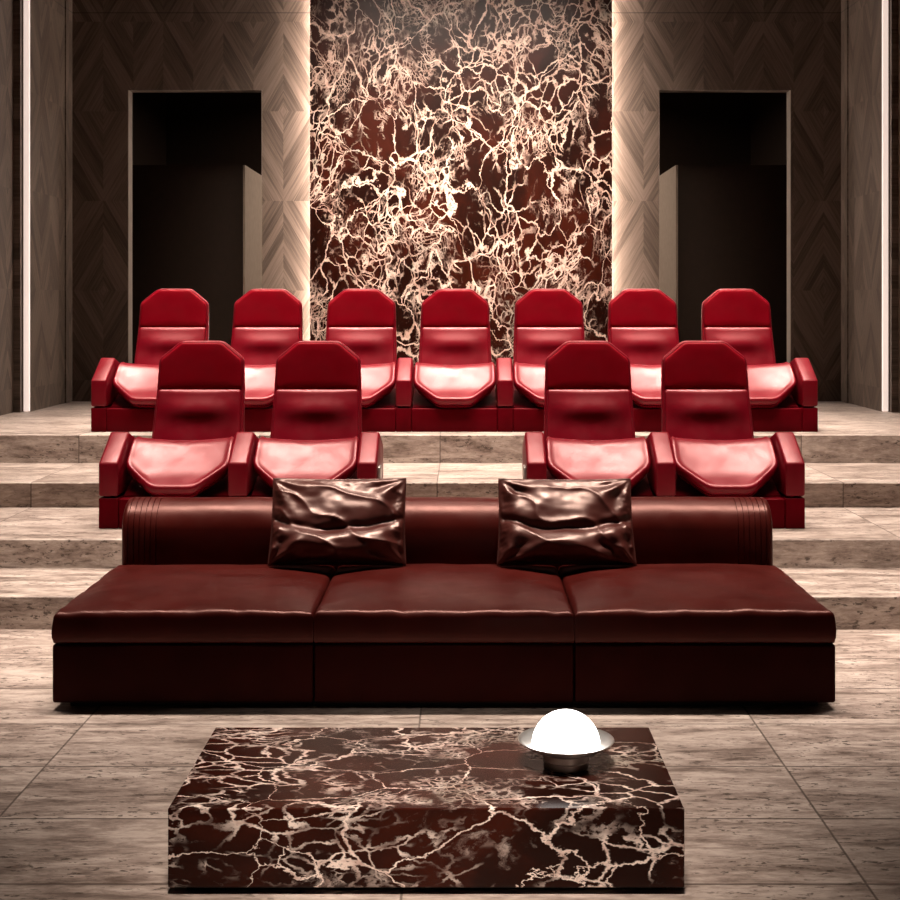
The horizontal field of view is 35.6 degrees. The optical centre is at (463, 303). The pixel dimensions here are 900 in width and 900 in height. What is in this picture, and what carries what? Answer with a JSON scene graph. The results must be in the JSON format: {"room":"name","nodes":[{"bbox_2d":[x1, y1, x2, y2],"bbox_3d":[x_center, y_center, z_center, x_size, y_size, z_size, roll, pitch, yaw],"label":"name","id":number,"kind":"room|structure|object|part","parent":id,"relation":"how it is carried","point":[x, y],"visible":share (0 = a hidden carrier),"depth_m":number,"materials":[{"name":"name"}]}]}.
{"room":"home theater","nodes":[
{"label":"home theater","id":0,"kind":"room"},
{"bbox_2d":[0,0,12,415],"bbox_3d":[-3.715,-1.050,4.815,0.200,5.300,12.830,0,0,0],"label":"wall","id":1,"kind":"structure","parent":0,"point":[6,6],"depth_m":11.06,"materials":[{"name":"brown wood"}]},
{"bbox_2d":[13,0,21,412],"bbox_3d":[-3.638,-1.250,11.255,0.155,4.900,0.050,0,0,0],"label":"trim","id":2,"kind":"structure","parent":1,"relation":"attached to","point":[17,4],"depth_m":11.23,"materials":[{"name":"brown wood"}]},
{"bbox_2d":[22,0,165,411],"bbox_3d":[-3.662,-1.250,13.960,0.307,4.900,5.280,0,0,0],"label":"wall","id":3,"kind":"structure","parent":0,"point":[47,17],"depth_m":11.85,"materials":[{"name":"brown wood"}]},
{"bbox_2d":[24,0,29,410],"bbox_3d":[-3.530,-1.407,11.305,0.045,4.546,0.030,0,0,0],"label":"led strip","id":4,"kind":"object","parent":3,"relation":"attached to","point":[26,2],"visible":1,"depth_m":11.29,"materials":[{"name":"white plastic"}]},
{"bbox_2d":[65,0,71,402],"bbox_3d":[-3.502,-1.415,12.400,0.012,4.570,0.200,0,0,0],"label":"trim","id":5,"kind":"structure","parent":3,"relation":"attached to","point":[68,3],"depth_m":12.37,"materials":[{"name":"brown wood"}]},
{"bbox_2d":[132,165,242,363],"bbox_3d":[-2.837,-0.246,14.963,1.341,2.233,2.474,0,0,0],"label":"wall","id":6,"kind":"structure","parent":0,"point":[187,220],"depth_m":13.73,"materials":[{"name":"brown paint"}]},
{"bbox_2d":[243,165,261,294],"bbox_3d":[-2.157,-0.246,14.964,0.020,2.233,2.472,0,0,0],"label":"trim","id":7,"kind":"structure","parent":6,"relation":"attached to","point":[252,181],"depth_m":14.21,"materials":[{"name":"brown wood"}]},
{"bbox_2d":[0,630,899,899],"bbox_3d":[-0.065,1.550,2.436,7.100,0.100,8.072,0,0,0],"label":"floor","id":8,"kind":"structure","parent":0,"point":[778,802],"depth_m":4.46,"materials":[{"name":"stone"}]},
{"bbox_2d":[168,728,683,888],"bbox_3d":[-0.096,1.389,3.889,1.310,0.222,0.682,0,0,0],"label":"coffee table","id":9,"kind":"object","parent":8,"relation":"on","point":[258,808],"visible":1,"depth_m":3.55,"materials":[{"name":"stone"}]},
{"bbox_2d":[518,709,613,772],"bbox_3d":[0.282,1.202,3.878,0.267,0.152,0.267,0,0,0],"label":"table lamp","id":10,"kind":"object","parent":9,"relation":"on","point":[566,739],"visible":1,"depth_m":3.82,"materials":[{"name":"glass"}]},
{"bbox_3d":[0.283,1.179,3.878,0.189,0.107,0.189,0,0,0],"label":"globe","id":11,"kind":"part","parent":10,"relation":"part of","materials":[{"name":"white glass"}]},
{"bbox_3d":[0.282,1.222,3.878,0.267,0.036,0.267,0,0,0],"label":"dish","id":12,"kind":"part","parent":10,"relation":"part of","materials":[{"name":"metal"}]},
{"bbox_2d":[51,497,835,705],"bbox_3d":[-0.074,1.179,5.767,2.897,0.643,1.200,0,0,0],"label":"leather sofa","id":13,"kind":"object","parent":8,"relation":"on","point":[194,612],"visible":0.94,"depth_m":5.17,"materials":[{"name":"red leather"}]},
{"bbox_3d":[-1.040,1.367,5.770,0.964,0.216,1.194,0,0,0],"label":"seat","id":14,"kind":"part","parent":13,"relation":"part of","materials":[{"name":"leather"}]},
{"bbox_2d":[51,564,335,642],"bbox_3d":[-1.040,1.178,5.642,0.966,0.152,0.950,0,0,0],"label":"seat cushion","id":15,"kind":"object","parent":13,"relation":"on","point":[131,603],"depth_m":5.24,"materials":[{"name":"leather"}]},
{"bbox_2d":[268,478,405,565],"bbox_3d":[-0.539,0.932,5.955,0.588,0.356,0.234,0,0,0],"label":"throw pillow","id":16,"kind":"object","parent":13,"relation":"on","point":[315,521],"visible":1,"depth_m":5.93,"materials":[{"name":"leather"}]},
{"bbox_2d":[314,563,573,642],"bbox_3d":[-0.074,1.178,5.642,0.961,0.151,0.950,0,0,0],"label":"seat cushion","id":17,"kind":"object","parent":13,"relation":"on","point":[412,602],"depth_m":5.25,"materials":[{"name":"leather"}]},
{"bbox_3d":[-0.074,1.367,5.770,0.959,0.216,1.194,0,0,0],"label":"seat","id":18,"kind":"part","parent":13,"relation":"part of","materials":[{"name":"leather"}]},
{"bbox_3d":[-0.073,1.056,6.223,2.841,0.398,0.282,0,0,0],"label":"backrest","id":19,"kind":"part","parent":13,"relation":"part of","materials":[{"name":"leather"}]},
{"bbox_2d":[497,478,636,565],"bbox_3d":[0.435,0.933,5.954,0.594,0.355,0.234,0,0,0],"label":"throw pillow","id":20,"kind":"object","parent":13,"relation":"on","point":[542,521],"visible":1,"depth_m":5.93,"materials":[{"name":"leather"}]},
{"bbox_2d":[558,563,835,642],"bbox_3d":[0.892,1.179,5.642,0.966,0.151,0.950,0,0,0],"label":"seat cushion","id":21,"kind":"object","parent":13,"relation":"on","point":[643,602],"depth_m":5.23,"materials":[{"name":"leather"}]},
{"bbox_3d":[0.892,1.367,5.770,0.964,0.216,1.194,0,0,0],"label":"seat","id":22,"kind":"part","parent":13,"relation":"part of","materials":[{"name":"leather"}]},
{"bbox_2d":[0,568,899,629],"bbox_3d":[-0.065,1.474,6.811,7.500,0.252,0.718,0,0,0],"label":"stair step","id":23,"kind":"structure","parent":8,"relation":"on","point":[30,598],"depth_m":6.54,"materials":[{"name":"stone"}]},
{"bbox_2d":[0,507,899,567],"bbox_3d":[-0.065,1.401,7.722,7.500,0.398,1.144,0,0,0],"label":"stair step","id":24,"kind":"structure","parent":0,"point":[30,537],"depth_m":7.15,"materials":[{"name":"stone"}]},
{"bbox_2d":[99,341,244,528],"bbox_3d":[-1.611,0.711,7.931,0.691,0.984,0.945,0,0,0],"label":"chair","id":25,"kind":"object","parent":24,"relation":"on","point":[199,413],"visible":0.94,"depth_m":7.81,"materials":[{"name":"red leather"}]},
{"bbox_3d":[-1.903,0.869,7.787,0.107,0.322,0.600,0,0,0],"label":"armrest","id":26,"kind":"part","parent":25,"relation":"part of","materials":[{"name":"red leather"}]},
{"bbox_3d":[-1.557,0.948,7.867,0.570,0.210,0.560,0,0,0],"label":"seat frame","id":27,"kind":"part","parent":25,"relation":"part of","materials":[{"name":"red leather"}]},
{"bbox_3d":[-1.557,0.880,7.734,0.571,0.282,0.549,0,0,0],"label":"seat","id":28,"kind":"part","parent":25,"relation":"part of","materials":[{"name":"red leather"}]},
{"bbox_3d":[-1.557,0.701,8.184,0.512,0.394,0.169,0,0,0],"label":"lumbar panel","id":29,"kind":"part","parent":25,"relation":"part of","materials":[{"name":"red leather"}]},
{"bbox_2d":[228,341,382,496],"bbox_3d":[-0.857,0.711,7.931,0.815,0.984,0.945,0,0,0],"label":"chair","id":30,"kind":"object","parent":24,"relation":"on","point":[316,424],"visible":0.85,"depth_m":8.15,"materials":[{"name":"red leather"}]},
{"bbox_3d":[-1.211,0.869,7.787,0.107,0.322,0.600,0,0,0],"label":"armrest","id":31,"kind":"part","parent":30,"relation":"part of","materials":[{"name":"red leather"}]},
{"bbox_3d":[-0.865,0.948,7.867,0.570,0.210,0.560,0,0,0],"label":"seat frame","id":32,"kind":"part","parent":30,"relation":"part of","materials":[{"name":"red leather"}]},
{"bbox_3d":[-0.865,0.880,7.734,0.571,0.282,0.549,0,0,0],"label":"seat","id":33,"kind":"part","parent":30,"relation":"part of","materials":[{"name":"red leather"}]},
{"bbox_3d":[-0.865,0.701,8.184,0.512,0.394,0.169,0,0,0],"label":"lumbar panel","id":34,"kind":"part","parent":30,"relation":"part of","materials":[{"name":"red leather"}]},
{"bbox_3d":[-0.519,0.869,7.787,0.107,0.322,0.600,0,0,0],"label":"armrest","id":35,"kind":"part","parent":30,"relation":"part of","materials":[{"name":"red leather"}]},
{"bbox_2d":[377,465,381,478],"bbox_3d":[-0.458,0.932,7.587,0.016,0.110,0.120,0,0,0],"label":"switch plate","id":36,"kind":"object","parent":30,"relation":"attached to","point":[379,467],"depth_m":7.53,"materials":[{"name":"metal"}]},
{"bbox_2d":[522,341,651,496],"bbox_3d":[0.673,0.711,7.931,0.707,0.984,0.945,0,0,0],"label":"chair","id":37,"kind":"object","parent":24,"relation":"on","point":[589,433],"visible":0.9,"depth_m":8.17,"materials":[{"name":"red leather"}]},
{"bbox_2d":[523,465,525,478],"bbox_3d":[0.328,0.932,7.587,0.016,0.110,0.120,0,0,0],"label":"switch plate","id":38,"kind":"object","parent":37,"relation":"attached to","point":[524,466],"depth_m":7.53,"materials":[{"name":"metal"}]},
{"bbox_3d":[0.389,0.869,7.787,0.107,0.322,0.600,0,0,0],"label":"armrest","id":39,"kind":"part","parent":37,"relation":"part of","materials":[{"name":"red leather"}]},
{"bbox_3d":[0.735,0.701,8.184,0.512,0.394,0.169,0,0,0],"label":"lumbar panel","id":40,"kind":"part","parent":37,"relation":"part of","materials":[{"name":"red leather"}]},
{"bbox_3d":[0.735,0.880,7.734,0.571,0.282,0.549,0,0,0],"label":"seat","id":41,"kind":"part","parent":37,"relation":"part of","materials":[{"name":"red leather"}]},
{"bbox_3d":[0.735,0.948,7.867,0.570,0.210,0.560,0,0,0],"label":"seat frame","id":42,"kind":"part","parent":37,"relation":"part of","materials":[{"name":"red leather"}]},
{"bbox_2d":[646,341,804,528],"bbox_3d":[1.427,0.711,7.931,0.799,0.984,0.945,0,0,0],"label":"chair","id":43,"kind":"object","parent":24,"relation":"on","point":[706,445],"visible":0.96,"depth_m":7.74,"materials":[{"name":"red leather"}]},
{"bbox_3d":[1.081,0.869,7.787,0.107,0.322,0.600,0,0,0],"label":"armrest","id":44,"kind":"part","parent":43,"relation":"part of","materials":[{"name":"red leather"}]},
{"bbox_3d":[1.427,0.701,8.184,0.512,0.394,0.169,0,0,0],"label":"lumbar panel","id":45,"kind":"part","parent":43,"relation":"part of","materials":[{"name":"red leather"}]},
{"bbox_3d":[1.427,0.880,7.734,0.571,0.282,0.549,0,0,0],"label":"seat","id":46,"kind":"part","parent":43,"relation":"part of","materials":[{"name":"red leather"}]},
{"bbox_3d":[1.427,0.948,7.867,0.570,0.210,0.560,0,0,0],"label":"seat frame","id":47,"kind":"part","parent":43,"relation":"part of","materials":[{"name":"red leather"}]},
{"bbox_3d":[1.773,0.869,7.787,0.107,0.322,0.600,0,0,0],"label":"armrest","id":48,"kind":"part","parent":43,"relation":"part of","materials":[{"name":"red leather"}]},
{"bbox_2d":[0,463,899,506],"bbox_3d":[-0.065,1.328,8.798,7.500,0.544,1.048,0,0,0],"label":"stair step","id":49,"kind":"structure","parent":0,"point":[21,484],"depth_m":8.33,"materials":[{"name":"stone"}]},
{"bbox_2d":[0,401,899,462],"bbox_3d":[-0.065,1.235,12.951,7.500,0.730,7.298,0,0,0],"label":"stair step","id":50,"kind":"structure","parent":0,"point":[847,432],"depth_m":9.30,"materials":[{"name":"stone"}]},
{"bbox_2d":[91,289,208,431],"bbox_3d":[-2.195,0.379,9.969,0.691,0.984,0.945,0,0,0],"label":"chair","id":51,"kind":"object","parent":50,"relation":"on","point":[123,395],"visible":0.59,"depth_m":9.79,"materials":[{"name":"red leather"}]},
{"bbox_3d":[-2.487,0.537,9.824,0.107,0.322,0.600,0,0,0],"label":"armrest","id":52,"kind":"part","parent":51,"relation":"part of","materials":[{"name":"red leather"}]},
{"bbox_3d":[-2.141,0.616,9.904,0.570,0.210,0.560,0,0,0],"label":"seat frame","id":53,"kind":"part","parent":51,"relation":"part of","materials":[{"name":"red leather"}]},
{"bbox_3d":[-2.141,0.548,9.771,0.571,0.282,0.549,0,0,0],"label":"seat","id":54,"kind":"part","parent":51,"relation":"part of","materials":[{"name":"red leather"}]},
{"bbox_3d":[-2.141,0.368,10.221,0.512,0.394,0.169,0,0,0],"label":"lumbar panel","id":55,"kind":"part","parent":51,"relation":"part of","materials":[{"name":"red leather"}]},
{"bbox_2d":[231,289,302,431],"bbox_3d":[-1.503,0.379,9.969,0.691,0.984,0.945,0,0,0],"label":"chair","id":56,"kind":"object","parent":50,"relation":"on","point":[266,322],"visible":0.56,"depth_m":10.24,"materials":[{"name":"red leather"}]},
{"bbox_3d":[-1.449,0.548,9.771,0.571,0.282,0.549,0,0,0],"label":"seat","id":57,"kind":"part","parent":56,"relation":"part of","materials":[{"name":"red leather"}]},
{"bbox_3d":[-1.449,0.368,10.221,0.512,0.394,0.169,0,0,0],"label":"lumbar panel","id":58,"kind":"part","parent":56,"relation":"part of","materials":[{"name":"red leather"}]},
{"bbox_2d":[325,289,396,431],"bbox_3d":[-0.811,0.379,9.969,0.691,0.984,0.945,0,0,0],"label":"chair","id":59,"kind":"object","parent":50,"relation":"on","point":[363,320],"visible":0.48,"depth_m":10.23,"materials":[{"name":"red leather"}]},
{"bbox_3d":[-0.757,0.368,10.221,0.512,0.394,0.169,0,0,0],"label":"lumbar panel","id":60,"kind":"part","parent":59,"relation":"part of","materials":[{"name":"red leather"}]},
{"bbox_3d":[-0.757,0.548,9.771,0.571,0.282,0.549,0,0,0],"label":"seat","id":61,"kind":"part","parent":59,"relation":"part of","materials":[{"name":"red leather"}]},
{"bbox_3d":[-0.757,0.616,9.904,0.570,0.210,0.560,0,0,0],"label":"seat frame","id":62,"kind":"part","parent":59,"relation":"part of","materials":[{"name":"red leather"}]},
{"bbox_2d":[396,289,496,431],"bbox_3d":[-0.119,0.379,9.969,0.691,0.984,0.945,0,0,0],"label":"chair","id":63,"kind":"object","parent":50,"relation":"on","point":[453,379],"visible":1,"depth_m":9.74,"materials":[{"name":"red leather"}]},
{"bbox_3d":[-0.411,0.537,9.824,0.107,0.322,0.600,0,0,0],"label":"armrest","id":64,"kind":"part","parent":63,"relation":"part of","materials":[{"name":"red leather"}]},
{"bbox_3d":[-0.065,0.616,9.904,0.570,0.210,0.560,0,0,0],"label":"seat frame","id":65,"kind":"part","parent":63,"relation":"part of","materials":[{"name":"red leather"}]},
{"bbox_3d":[-0.065,0.548,9.771,0.571,0.282,0.549,0,0,0],"label":"seat","id":66,"kind":"part","parent":63,"relation":"part of","materials":[{"name":"red leather"}]},
{"bbox_3d":[-0.065,0.368,10.221,0.512,0.394,0.169,0,0,0],"label":"lumbar panel","id":67,"kind":"part","parent":63,"relation":"part of","materials":[{"name":"red leather"}]},
{"bbox_2d":[310,0,611,400],"bbox_3d":[-0.026,-1.411,12.322,2.654,4.558,0.040,0,0,0],"label":"marble panel","id":68,"kind":"object","parent":50,"relation":"on","point":[455,144],"visible":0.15,"depth_m":12.30,"materials":[{"name":"brown stone"}]},
{"bbox_2d":[496,289,584,431],"bbox_3d":[0.573,0.379,9.969,0.691,0.984,0.945,0,0,0],"label":"chair","id":69,"kind":"object","parent":50,"relation":"on","point":[544,319],"visible":0.64,"depth_m":10.21,"materials":[{"name":"red leather"}]},
{"bbox_3d":[0.281,0.537,9.824,0.107,0.322,0.600,0,0,0],"label":"armrest","id":70,"kind":"part","parent":69,"relation":"part of","materials":[{"name":"red leather"}]},
{"bbox_3d":[0.627,0.616,9.904,0.570,0.210,0.560,0,0,0],"label":"seat frame","id":71,"kind":"part","parent":69,"relation":"part of","materials":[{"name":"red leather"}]},
{"bbox_3d":[0.627,0.548,9.771,0.571,0.282,0.549,0,0,0],"label":"seat","id":72,"kind":"part","parent":69,"relation":"part of","materials":[{"name":"red leather"}]},
{"bbox_3d":[0.627,0.368,10.221,0.512,0.394,0.169,0,0,0],"label":"lumbar panel","id":73,"kind":"part","parent":69,"relation":"part of","materials":[{"name":"red leather"}]},
{"bbox_2d":[608,289,678,431],"bbox_3d":[1.265,0.379,9.969,0.691,0.984,0.945,0,0,0],"label":"chair","id":74,"kind":"object","parent":50,"relation":"on","point":[642,323],"visible":0.41,"depth_m":10.24,"materials":[{"name":"red leather"}]},
{"bbox_3d":[1.319,0.368,10.221,0.512,0.394,0.169,0,0,0],"label":"lumbar panel","id":75,"kind":"part","parent":74,"relation":"part of","materials":[{"name":"red leather"}]},
{"bbox_3d":[1.319,0.548,9.771,0.571,0.282,0.549,0,0,0],"label":"seat","id":76,"kind":"part","parent":74,"relation":"part of","materials":[{"name":"red leather"}]},
{"bbox_2d":[701,289,817,431],"bbox_3d":[2.011,0.379,9.969,0.799,0.984,0.945,0,0,0],"label":"chair","id":77,"kind":"object","parent":50,"relation":"on","point":[783,396],"visible":0.64,"depth_m":9.79,"materials":[{"name":"red leather"}]},
{"bbox_3d":[2.011,0.368,10.221,0.512,0.394,0.169,0,0,0],"label":"lumbar panel","id":78,"kind":"part","parent":77,"relation":"part of","materials":[{"name":"red leather"}]},
{"bbox_3d":[2.011,0.548,9.771,0.571,0.282,0.549,0,0,0],"label":"seat","id":79,"kind":"part","parent":77,"relation":"part of","materials":[{"name":"red leather"}]},
{"bbox_3d":[2.011,0.616,9.904,0.570,0.210,0.560,0,0,0],"label":"seat frame","id":80,"kind":"part","parent":77,"relation":"part of","materials":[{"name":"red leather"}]},
{"bbox_3d":[2.357,0.537,9.824,0.107,0.322,0.600,0,0,0],"label":"armrest","id":81,"kind":"part","parent":77,"relation":"part of","materials":[{"name":"red leather"}]},
{"bbox_2d":[72,0,840,400],"bbox_3d":[-0.065,-1.415,12.575,6.886,4.570,0.150,0,0,0],"label":"wall","id":82,"kind":"structure","parent":0,"point":[119,46],"depth_m":12.50,"materials":[{"name":"brown wood"}]},
{"bbox_2d":[128,90,131,362],"bbox_3d":[-2.402,-0.520,12.576,1.196,2.781,0.147,0,0,0],"label":"door frame","id":83,"kind":"structure","parent":82,"relation":"in","point":[129,92],"depth_m":12.54,"materials":[{"name":"metal"}]},
{"bbox_2d":[787,90,790,362],"bbox_3d":[2.330,-0.520,12.576,1.179,2.781,0.147,0,0,0],"label":"door frame","id":84,"kind":"structure","parent":82,"relation":"in","point":[788,92],"depth_m":12.54,"materials":[{"name":"metal"}]},
{"bbox_2d":[166,93,750,175],"bbox_3d":[-0.065,-1.415,16.550,6.886,4.570,0.100,0,0,0],"label":"wall","id":85,"kind":"structure","parent":0,"point":[202,128],"depth_m":16.50,"materials":[{"name":"brown wood"}]},
{"bbox_2d":[678,165,786,363],"bbox_3d":[2.738,-0.246,14.963,1.280,2.233,2.474,0,0,0],"label":"wall","id":86,"kind":"structure","parent":0,"point":[732,219],"depth_m":13.73,"materials":[{"name":"brown paint"}]},
{"bbox_2d":[659,165,677,321],"bbox_3d":[2.088,-0.246,14.964,0.020,2.233,2.472,0,0,0],"label":"trim","id":87,"kind":"structure","parent":86,"relation":"attached to","point":[668,181],"depth_m":14.16,"materials":[{"name":"brown wood"}]},
{"bbox_2d":[751,0,889,411],"bbox_3d":[3.531,-1.250,13.960,0.307,4.900,5.280,0,0,0],"label":"wall","id":88,"kind":"structure","parent":0,"point":[864,16],"depth_m":11.87,"materials":[{"name":"brown wood"}]},
{"bbox_2d":[841,0,847,402],"bbox_3d":[3.372,-1.415,12.400,0.012,4.570,0.200,0,0,0],"label":"trim","id":89,"kind":"structure","parent":88,"relation":"attached to","point":[844,3],"depth_m":12.39,"materials":[{"name":"brown wood"}]},
{"bbox_2d":[882,0,887,410],"bbox_3d":[3.401,-1.407,11.305,0.045,4.546,0.030,0,0,0],"label":"led strip","id":90,"kind":"object","parent":88,"relation":"attached to","point":[884,2],"visible":1,"depth_m":11.29,"materials":[{"name":"white plastic"}]},
{"bbox_2d":[898,0,899,412],"bbox_3d":[3.585,-1.050,4.815,0.200,5.300,12.830,0,0,0],"label":"wall","id":91,"kind":"structure","parent":0,"point":[898,0],"depth_m":11.22,"materials":[{"name":"brown wood"}]},
{"bbox_2d":[890,0,897,412],"bbox_3d":[3.507,-1.250,11.255,0.155,4.900,0.050,0,0,0],"label":"trim","id":92,"kind":"structure","parent":91,"relation":"attached to","point":[893,3],"depth_m":11.23,"materials":[{"name":"brown wood"}]}
]}

